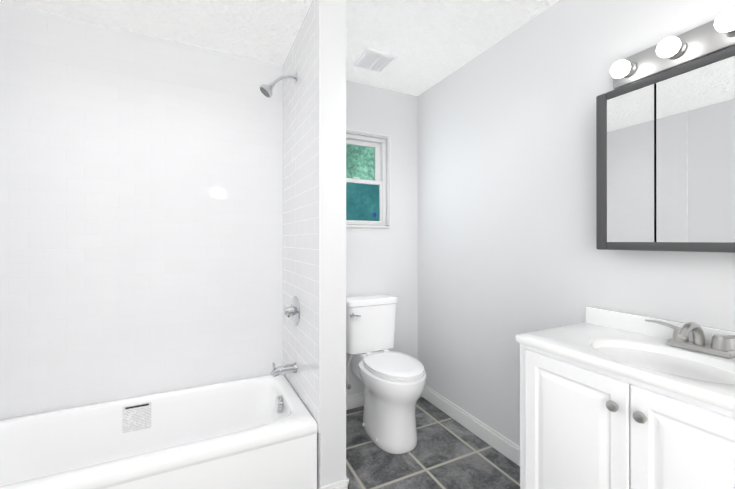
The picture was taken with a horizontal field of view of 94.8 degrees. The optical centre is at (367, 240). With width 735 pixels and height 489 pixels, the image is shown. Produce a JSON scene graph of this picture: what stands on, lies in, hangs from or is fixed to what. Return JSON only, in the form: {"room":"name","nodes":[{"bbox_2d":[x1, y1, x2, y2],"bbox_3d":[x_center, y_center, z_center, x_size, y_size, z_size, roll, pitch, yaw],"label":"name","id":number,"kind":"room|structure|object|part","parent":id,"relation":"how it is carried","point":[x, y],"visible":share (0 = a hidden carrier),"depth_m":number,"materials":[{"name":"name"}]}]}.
{"room":"bathroom","nodes":[
{"label":"bathroom","id":0,"kind":"room"},
{"bbox_2d":[0,0,558,95],"bbox_3d":[-0.042,-1.252,0.717,2.935,0.100,3.650,0,0,-26],"label":"ceiling","id":1,"kind":"structure","parent":0,"point":[429,43],"depth_m":1.89,"materials":[{"name":"white paint"}]},
{"bbox_2d":[353,48,397,73],"bbox_3d":[0.049,-1.192,2.258,0.223,0.013,0.235,0,0,-26],"label":"ceiling vent","id":2,"kind":"object","parent":1,"relation":"in","point":[373,60],"visible":1,"depth_m":2.24,"materials":[{"name":"white plastic"}]},
{"bbox_2d":[284,0,345,488],"bbox_3d":[-0.340,0.033,1.988,0.128,2.465,0.820,0,0,-26],"label":"wall","id":3,"kind":"structure","parent":0,"point":[331,452],"depth_m":1.62,"materials":[{"name":"white paint"}]},
{"bbox_2d":[283,0,320,432],"bbox_3d":[-0.400,-0.147,1.954,0.008,2.105,0.812,0,0,-26],"label":"wall tiles","id":4,"kind":"structure","parent":3,"relation":"attached to","point":[302,199],"depth_m":1.82,"materials":[{"name":"white tile"}]},
{"bbox_2d":[260,72,296,97],"bbox_3d":[-0.515,-0.900,1.945,0.205,0.172,0.080,0,0,-26],"label":"shower head","id":5,"kind":"object","parent":4,"relation":"attached to","point":[266,90],"visible":0.96,"depth_m":1.92},
{"bbox_2d":[270,362,296,376],"bbox_3d":[-0.488,0.742,1.956,0.146,0.080,0.060,0,0,-26],"label":"tub spout","id":6,"kind":"object","parent":4,"relation":"attached to","point":[284,369],"visible":1,"depth_m":1.94,"materials":[{"name":"silver metal"}]},
{"bbox_2d":[283,296,298,325],"bbox_3d":[-0.450,0.415,1.964,0.071,0.172,0.192,0,0,-26],"label":"shower valve","id":7,"kind":"object","parent":4,"relation":"attached to","point":[292,310],"visible":1,"depth_m":1.95,"materials":[{"name":"silver metal"}]},
{"bbox_2d":[319,478,348,488],"bbox_3d":[-0.157,1.212,1.612,0.151,0.105,0.013,0,0,-26],"label":"baseboard","id":8,"kind":"structure","parent":3,"relation":"attached to","point":[342,484],"depth_m":1.62,"materials":[{"name":"white wood"}]},
{"bbox_2d":[346,80,417,394],"bbox_3d":[-0.808,0.033,2.295,2.935,2.465,0.140,0,0,-26],"label":"wall","id":9,"kind":"structure","parent":0,"point":[381,260],"depth_m":2.71,"materials":[{"name":"white paint"}]},
{"bbox_2d":[0,2,282,419],"bbox_3d":[-1.272,-0.147,1.987,1.550,2.105,0.008,0,0,-26],"label":"wall tile","id":10,"kind":"structure","parent":9,"relation":"attached to","point":[141,214],"depth_m":1.94,"materials":[{"name":"white tile"}]},
{"bbox_2d":[346,392,363,409],"bbox_3d":[-0.019,1.213,2.590,0.977,0.105,0.013,0,0,-26],"label":"baseboard","id":11,"kind":"structure","parent":9,"relation":"attached to","point":[355,400],"depth_m":2.55,"materials":[{"name":"white wood"}]},
{"bbox_2d":[346,129,390,227],"bbox_3d":[-0.088,-0.465,2.613,0.558,0.737,0.116,0,0,-26],"label":"window","id":12,"kind":"structure","parent":9,"relation":"in","point":[368,203],"depth_m":2.67,"materials":[{"name":"white plastic"}]},
{"bbox_2d":[346,396,519,488],"bbox_3d":[-0.042,1.313,0.714,2.935,0.100,3.650,0,0,-26],"label":"floor","id":13,"kind":"structure","parent":0,"point":[447,452],"depth_m":1.94,"materials":[{"name":"tile"}]},
{"bbox_2d":[0,374,316,488],"bbox_3d":[-1.098,1.062,1.626,1.530,0.404,0.788,0,0,-26],"label":"bathtub","id":14,"kind":"object","parent":13,"relation":"on","point":[258,432],"visible":1,"depth_m":1.70,"materials":[{"name":"white ceramic"}]},
{"bbox_2d":[346,294,425,453],"bbox_3d":[0.115,0.840,2.256,0.404,0.847,0.726,0,0,-26],"label":"toilet","id":15,"kind":"object","parent":13,"relation":"on","point":[394,383],"visible":0.96,"depth_m":2.11,"materials":[{"name":"white ceramic"}]},
{"bbox_3d":[-0.082,0.513,2.305,0.072,0.032,0.030,0,0,-26],"label":"flush lever","id":16,"kind":"part","parent":15,"relation":"part of","materials":[{"name":"silver metal"}]},
{"bbox_3d":[0.009,0.606,2.475,0.404,0.379,0.226,0,0,-26],"label":"tank","id":17,"kind":"part","parent":15,"relation":"part of","materials":[{"name":"white ceramic"}]},
{"bbox_3d":[0.166,0.789,2.150,0.342,0.040,0.472,0,0,-26],"label":"seat","id":18,"kind":"part","parent":15,"relation":"part of","materials":[{"name":"white plastic"}]},
{"bbox_2d":[516,306,734,488],"bbox_3d":[0.970,0.767,1.094,0.497,0.990,0.800,0,0,-26],"label":"bathroom vanity","id":19,"kind":"object","parent":13,"relation":"on","point":[610,399],"visible":1,"depth_m":1.09,"materials":[{"name":"painted wood"},{"name":"cultured marble"},{"name":"brushed nickel"}]},
{"bbox_3d":[0.701,0.783,1.165,0.020,0.711,0.359,0,0,-26],"label":"door","id":20,"kind":"part","parent":19,"relation":"part of","materials":[{"name":"white wood"}]},
{"bbox_2d":[516,306,734,411],"bbox_3d":[0.981,0.403,1.100,0.471,0.197,0.800,0,0,-26],"label":"countertop","id":21,"kind":"structure","parent":19,"relation":"on","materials":[{"name":"white stone"}]},
{"bbox_2d":[645,319,734,358],"bbox_3d":[1.084,0.324,1.127,0.156,0.104,0.300,0,0,-26],"label":"faucet","id":22,"kind":"object","parent":21,"relation":"on","point":[719,348],"depth_m":1.13,"materials":[{"name":"silver metal"}]},
{"bbox_3d":[0.859,0.783,0.838,0.020,0.711,0.359,0,0,-26],"label":"door","id":23,"kind":"part","parent":19,"relation":"part of","materials":[{"name":"white wood"}]},
{"bbox_2d":[418,0,734,445],"bbox_3d":[1.215,0.032,1.325,0.140,2.465,3.650,0,0,-26],"label":"wall","id":24,"kind":"structure","parent":0,"point":[508,251],"depth_m":1.86,"materials":[{"name":"white paint"}]},
{"bbox_2d":[421,385,519,465],"bbox_3d":[0.713,1.213,2.185,0.013,0.105,1.380,0,0,-26],"label":"baseboard","id":25,"kind":"structure","parent":24,"relation":"attached to","point":[502,444],"depth_m":2.19,"materials":[{"name":"white wood"}]},
{"bbox_2d":[596,46,734,252],"bbox_3d":[1.150,-0.284,1.166,0.114,0.647,0.629,0,0,-26],"label":"upper cabinet","id":26,"kind":"object","parent":24,"relation":"attached to","point":[665,160],"visible":1,"depth_m":1.20,"materials":[{"name":"grey metal"}]},
{"bbox_2d":[610,7,734,88],"bbox_3d":[1.142,-0.692,1.153,0.140,0.112,0.587,0,0,-26],"label":"vanity light bar","id":27,"kind":"object","parent":24,"relation":"attached to","point":[717,34],"visible":1,"depth_m":1.20,"materials":[{"name":"grey metal"}]},
{"label":"outside","id":28,"kind":"structure","parent":0,"visible":0},
{"bbox_2d":[346,144,373,179],"bbox_3d":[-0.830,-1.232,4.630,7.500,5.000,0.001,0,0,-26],"label":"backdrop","id":29,"kind":"structure","parent":28,"point":[369,159],"depth_m":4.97,"materials":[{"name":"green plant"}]}
]}

